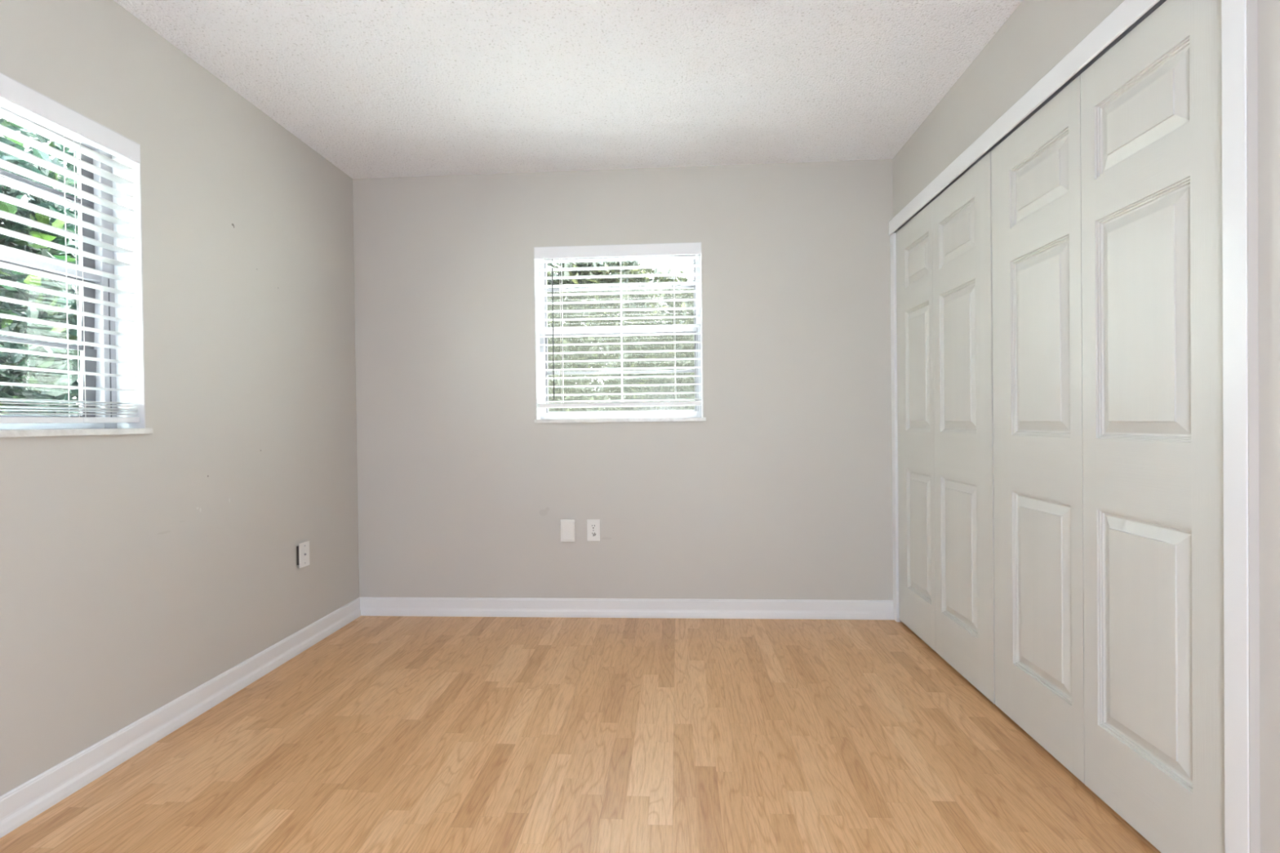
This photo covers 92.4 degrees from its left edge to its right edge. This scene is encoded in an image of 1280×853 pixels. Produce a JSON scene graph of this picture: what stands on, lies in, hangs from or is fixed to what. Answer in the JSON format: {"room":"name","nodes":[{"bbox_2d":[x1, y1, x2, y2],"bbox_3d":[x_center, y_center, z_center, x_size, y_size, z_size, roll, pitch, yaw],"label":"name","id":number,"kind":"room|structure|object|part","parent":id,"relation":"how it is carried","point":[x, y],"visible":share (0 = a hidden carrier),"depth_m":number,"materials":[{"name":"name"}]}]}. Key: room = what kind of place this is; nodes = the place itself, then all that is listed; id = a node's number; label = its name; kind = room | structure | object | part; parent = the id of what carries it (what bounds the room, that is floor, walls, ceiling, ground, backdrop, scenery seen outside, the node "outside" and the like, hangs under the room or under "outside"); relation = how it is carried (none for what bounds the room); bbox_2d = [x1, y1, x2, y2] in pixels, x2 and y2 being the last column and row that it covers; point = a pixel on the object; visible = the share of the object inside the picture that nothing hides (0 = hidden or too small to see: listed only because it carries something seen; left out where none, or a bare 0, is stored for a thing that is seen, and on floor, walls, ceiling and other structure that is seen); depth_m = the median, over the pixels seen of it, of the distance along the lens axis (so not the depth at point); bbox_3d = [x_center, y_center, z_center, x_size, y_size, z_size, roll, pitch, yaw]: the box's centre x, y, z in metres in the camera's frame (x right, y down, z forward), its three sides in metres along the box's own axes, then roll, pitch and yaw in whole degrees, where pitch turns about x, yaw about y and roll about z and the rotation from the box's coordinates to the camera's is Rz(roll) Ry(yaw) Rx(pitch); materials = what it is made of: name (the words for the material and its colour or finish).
{"room":"empty bedroom","nodes":[
{"label":"empty bedroom","id":0,"kind":"room"},
{"bbox_2d":[0,0,359,795],"bbox_3d":[-1.828,-0.140,1.145,0.200,2.440,5.000,-1,0,3],"label":"wall","id":1,"kind":"structure","parent":0,"point":[137,571],"depth_m":2.24,"materials":[{"name":"beige paint"}]},
{"bbox_2d":[0,72,152,437],"bbox_3d":[-1.770,-0.457,1.618,0.166,0.976,0.935,-1,0,3],"label":"window","id":2,"kind":"structure","parent":1,"relation":"in","point":[137,368],"depth_m":2.03,"materials":[{"name":"white paint"}]},
{"bbox_3d":[-1.836,-0.817,1.615,0.014,0.186,0.821,-1,0,3],"label":"sash","id":3,"kind":"part","parent":2,"relation":"part of","materials":[{"name":"grey metal"}]},
{"bbox_3d":[-1.833,-0.612,1.617,0.014,0.223,0.821,-1,0,3],"label":"sash","id":4,"kind":"part","parent":2,"relation":"part of","materials":[{"name":"grey metal"}]},
{"bbox_3d":[-1.835,-0.362,1.620,0.024,0.222,0.821,-1,0,3],"label":"sash","id":5,"kind":"part","parent":2,"relation":"part of","materials":[{"name":"grey metal"}]},
{"bbox_3d":[-1.832,-0.138,1.621,0.024,0.226,0.821,-1,0,3],"label":"sash","id":6,"kind":"part","parent":2,"relation":"part of","materials":[{"name":"grey metal"}]},
{"bbox_3d":[-1.827,-0.465,1.618,0.053,0.951,0.909,-1,0,3],"label":"frame","id":7,"kind":"part","parent":2,"relation":"part of","materials":[{"name":"metal"}]},
{"bbox_2d":[0,73,140,423],"bbox_3d":[-1.736,-0.473,1.613,0.072,0.936,0.908,-1,0,3],"label":"window blind","id":8,"kind":"object","parent":2,"relation":"attached to","point":[14,95],"visible":1,"depth_m":1.84,"materials":[{"name":"white plastic"}]},
{"bbox_3d":[-1.739,-0.016,1.621,0.052,0.022,0.897,-1,0,3],"label":"rail","id":9,"kind":"part","parent":8,"relation":"part of","materials":[{"name":"white plastic"}]},
{"bbox_3d":[-1.728,-0.462,1.878,0.055,0.870,0.008,-1,0,3],"label":"ladder cord","id":10,"kind":"part","parent":8,"relation":"part of","materials":[{"name":"white fabric"}]},
{"bbox_3d":[-1.764,0.020,1.622,0.166,0.020,0.935,-1,0,3],"label":"sill","id":11,"kind":"part","parent":2,"relation":"part of","materials":[{"name":"white stone"}]},
{"bbox_2d":[0,596,360,838],"bbox_3d":[-1.706,1.029,1.148,0.018,0.100,4.600,-1,0,3],"label":"baseboard","id":12,"kind":"structure","parent":1,"relation":"attached to","point":[24,802],"depth_m":2.06,"materials":[{"name":"white wood"}]},
{"bbox_2d":[296,541,310,568],"bbox_3d":[-1.600,0.608,2.915,0.024,0.116,0.070,-1,0,3],"label":"plate","id":13,"kind":"object","parent":1,"relation":"attached to","point":[303,548],"visible":1,"depth_m":2.90,"materials":[{"name":"white plastic"}]},
{"bbox_2d":[113,0,1022,178],"bbox_3d":[0.076,-1.442,1.018,4.046,0.120,5.000,-1,0,3],"label":"ceiling","id":14,"kind":"structure","parent":0,"point":[375,88],"depth_m":2.41,"materials":[{"name":"white paint"}]},
{"bbox_2d":[0,615,1161,852],"bbox_3d":[0.106,1.118,1.039,4.046,0.120,5.000,-1,0,3],"label":"floor","id":15,"kind":"structure","parent":0,"point":[384,734],"depth_m":1.95,"materials":[{"name":"brown wood"}]},
{"bbox_2d":[352,159,893,599],"bbox_3d":[0.336,-0.185,3.418,3.846,2.440,0.200,-1,0,3],"label":"wall","id":16,"kind":"structure","parent":0,"point":[784,491],"depth_m":3.34,"materials":[{"name":"beige paint"}]},
{"bbox_2d":[560,519,575,542],"bbox_3d":[-0.396,0.571,3.359,0.079,0.122,0.020,-1,0,3],"label":"cover","id":17,"kind":"object","parent":16,"relation":"attached to","point":[567,526],"visible":1,"depth_m":3.35,"materials":[{"name":"white plastic"}]},
{"bbox_2d":[586,519,599,541],"bbox_3d":[-0.255,0.568,3.356,0.071,0.120,0.010,-1,0,3],"label":"power outlet","id":18,"kind":"object","parent":16,"relation":"attached to","point":[593,525],"visible":1,"depth_m":3.35,"materials":[{"name":"white plastic"}]},
{"bbox_2d":[591,531,595,537],"bbox_3d":[-0.254,0.589,3.354,0.029,0.032,0.004,-1,0,3],"label":"socket","id":19,"kind":"object","parent":18,"relation":"attached to","point":[593,533],"depth_m":3.35,"materials":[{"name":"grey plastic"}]},
{"bbox_2d":[591,523,595,529],"bbox_3d":[-0.255,0.547,3.353,0.029,0.032,0.004,-1,0,3],"label":"socket","id":20,"kind":"object","parent":18,"relation":"attached to","point":[593,525],"depth_m":3.35,"materials":[{"name":"white plastic"}]},
{"bbox_2d":[533,242,706,422],"bbox_3d":[-0.112,-0.508,3.428,0.935,0.968,0.203,-1,0,3],"label":"window","id":21,"kind":"structure","parent":16,"relation":"in","point":[543,415],"depth_m":3.44,"materials":[{"name":"white paint"}]},
{"bbox_2d":[534,242,701,408],"bbox_3d":[-0.118,-0.547,3.375,0.908,0.878,0.072,-1,0,3],"label":"window blind","id":22,"kind":"object","parent":21,"relation":"attached to","point":[673,249],"visible":1,"depth_m":3.37,"materials":[{"name":"white plastic"}]},
{"bbox_3d":[-0.433,-0.533,3.402,0.008,0.808,0.055,-1,0,3],"label":"ladder cord","id":23,"kind":"part","parent":22,"relation":"part of","materials":[{"name":"white fabric"}]},
{"bbox_3d":[-0.113,-0.121,3.386,0.897,0.026,0.052,-1,0,3],"label":"rail","id":24,"kind":"part","parent":22,"relation":"part of","materials":[{"name":"white plastic"}]},
{"bbox_3d":[-0.101,-0.537,3.382,0.008,0.808,0.055,-1,0,3],"label":"ladder cord","id":25,"kind":"part","parent":22,"relation":"part of","materials":[{"name":"white fabric"}]},
{"bbox_3d":[0.190,-0.541,3.364,0.008,0.808,0.055,-1,0,3],"label":"ladder cord","id":26,"kind":"part","parent":22,"relation":"part of","materials":[{"name":"white fabric"}]},
{"bbox_3d":[-0.116,-0.869,3.467,0.857,0.178,0.014,-1,0,3],"label":"sash","id":27,"kind":"part","parent":21,"relation":"part of","materials":[{"name":"grey metal"}]},
{"bbox_3d":[-0.107,-0.034,3.413,0.935,0.020,0.166,-1,0,3],"label":"sill","id":28,"kind":"part","parent":21,"relation":"part of","materials":[{"name":"white stone"}]},
{"bbox_3d":[-0.114,-0.668,3.469,0.857,0.223,0.014,-1,0,3],"label":"sash","id":29,"kind":"part","parent":21,"relation":"part of","materials":[{"name":"grey metal"}]},
{"bbox_3d":[-0.111,-0.418,3.471,0.857,0.222,0.014,-1,0,3],"label":"sash","id":30,"kind":"part","parent":21,"relation":"part of","materials":[{"name":"grey metal"}]},
{"bbox_3d":[-0.108,-0.194,3.473,0.857,0.226,0.014,-1,0,3],"label":"sash","id":31,"kind":"part","parent":21,"relation":"part of","materials":[{"name":"grey metal"}]},
{"bbox_2d":[360,596,893,619],"bbox_3d":[-0.115,0.991,3.347,2.928,0.100,0.018,-1,0,3],"label":"baseboard","id":32,"kind":"structure","parent":16,"relation":"attached to","point":[373,606],"depth_m":3.34,"materials":[{"name":"white wood"}]},
{"bbox_2d":[892,0,1279,852],"bbox_3d":[1.267,-0.175,0.957,0.110,2.440,4.600,-1,0,3],"label":"wall","id":33,"kind":"structure","parent":0,"point":[1038,34],"depth_m":1.22,"materials":[{"name":"beige paint"}]},
{"bbox_2d":[896,151,995,703],"bbox_3d":[1.333,0.004,2.721,0.034,2.019,0.962,-1,0,3],"label":"door","id":34,"kind":"structure","parent":33,"relation":"in","point":[944,283],"depth_m":2.59,"materials":[{"name":"paint"}]},
{"bbox_3d":[1.334,-0.788,2.930,0.030,0.200,0.293,-1,0,3],"label":"raised panel","id":35,"kind":"part","parent":34,"relation":"part of","materials":[{"name":"paint"}]},
{"bbox_3d":[1.340,-0.277,2.934,0.030,0.596,0.293,-1,0,3],"label":"raised panel","id":36,"kind":"part","parent":34,"relation":"part of","materials":[{"name":"paint"}]},
{"bbox_3d":[1.350,0.513,2.941,0.030,0.598,0.293,-1,0,3],"label":"raised panel","id":37,"kind":"part","parent":34,"relation":"part of","materials":[{"name":"paint"}]},
{"bbox_3d":[1.309,-0.784,2.513,0.030,0.200,0.323,-1,0,3],"label":"raised panel","id":38,"kind":"part","parent":34,"relation":"part of","materials":[{"name":"paint"}]},
{"bbox_3d":[1.315,-0.273,2.518,0.030,0.596,0.323,-1,0,3],"label":"raised panel","id":39,"kind":"part","parent":34,"relation":"part of","materials":[{"name":"paint"}]},
{"bbox_3d":[1.325,0.517,2.524,0.030,0.598,0.323,-1,0,3],"label":"raised panel","id":40,"kind":"part","parent":34,"relation":"part of","materials":[{"name":"paint"}]},
{"bbox_2d":[888,0,1260,852],"bbox_3d":[1.295,-0.021,2.236,0.054,2.110,2.044,-1,0,3],"label":"door frame","id":41,"kind":"structure","parent":33,"relation":"attached to","point":[1238,17],"depth_m":1.25,"materials":[{"name":"white paint"}]},
{"bbox_3d":[1.343,0.007,3.232,0.017,2.035,0.051,-1,0,3],"label":"casing","id":42,"kind":"part","parent":41,"relation":"part of","materials":[{"name":"white wood"}]},
{"bbox_3d":[1.221,0.025,1.247,0.021,2.035,0.056,-1,0,3],"label":"casing","id":43,"kind":"part","parent":41,"relation":"part of","materials":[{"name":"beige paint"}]},
{"bbox_2d":[991,0,1224,852],"bbox_3d":[1.276,0.013,1.758,0.034,2.019,0.958,-1,0,3],"label":"door","id":44,"kind":"structure","parent":33,"relation":"in","point":[1107,242],"depth_m":1.59,"materials":[{"name":"paint"}]},
{"bbox_3d":[1.277,-0.779,1.949,0.030,0.200,0.317,-1,0,3],"label":"raised panel","id":45,"kind":"part","parent":44,"relation":"part of","materials":[{"name":"paint"}]},
{"bbox_3d":[1.283,-0.268,1.954,0.030,0.596,0.317,-1,0,3],"label":"raised panel","id":46,"kind":"part","parent":44,"relation":"part of","materials":[{"name":"paint"}]},
{"bbox_3d":[1.292,0.522,1.960,0.030,0.598,0.317,-1,0,3],"label":"raised panel","id":47,"kind":"part","parent":44,"relation":"part of","materials":[{"name":"paint"}]},
{"bbox_3d":[1.251,-0.775,1.524,0.030,0.200,0.312,-1,0,3],"label":"raised panel","id":48,"kind":"part","parent":44,"relation":"part of","materials":[{"name":"paint"}]},
{"bbox_3d":[1.257,-0.264,1.528,0.030,0.596,0.312,-1,0,3],"label":"raised panel","id":49,"kind":"part","parent":44,"relation":"part of","materials":[{"name":"paint"}]},
{"bbox_3d":[1.267,0.526,1.535,0.030,0.598,0.312,-1,0,3],"label":"raised panel","id":50,"kind":"part","parent":44,"relation":"part of","materials":[{"name":"paint"}]},
{"label":"outside","id":51,"kind":"structure","parent":0,"visible":0},
{"bbox_3d":[-0.212,1.217,9.375,30.000,0.150,32.000,-1,0,3],"label":"ground","id":52,"kind":"structure","parent":51,"visible":0},
{"bbox_2d":[0,158,79,415],"bbox_3d":[-6.599,-0.909,6.402,2.873,4.441,4.112,-1,0,1],"label":"leafy tree","id":53,"kind":"object","parent":52,"relation":"on","point":[72,242],"visible":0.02,"depth_m":6.19,"materials":[{"name":"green plant"}]},
{"bbox_2d":[0,117,79,415],"bbox_3d":[-4.203,-0.518,3.699,1.562,3.513,2.026,-1,0,3],"label":"leafy tree","id":54,"kind":"object","parent":52,"relation":"on","point":[13,375],"visible":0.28,"depth_m":3.83,"materials":[{"name":"green plant"}]},
{"bbox_2d":[547,265,640,411],"bbox_3d":[-0.809,-1.307,14.822,6.659,5.617,3.464,-1,0,3],"label":"leafy tree","id":55,"kind":"object","parent":52,"relation":"on","point":[596,380],"visible":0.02,"depth_m":14.29,"materials":[{"name":"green plant"}]},
{"bbox_2d":[546,260,668,411],"bbox_3d":[-1.101,-1.040,9.058,2.974,4.421,2.246,-1,0,-10],"label":"leafy tree","id":56,"kind":"object","parent":52,"relation":"on","point":[565,390],"visible":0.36,"depth_m":8.62,"materials":[{"name":"green plant"}]},
{"bbox_2d":[598,263,694,410],"bbox_3d":[0.871,-0.743,11.320,3.343,4.732,2.668,-1,1,-19],"label":"leafy tree","id":57,"kind":"object","parent":52,"relation":"on","point":[663,363],"visible":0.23,"depth_m":10.77,"materials":[{"name":"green plant"}]}
]}

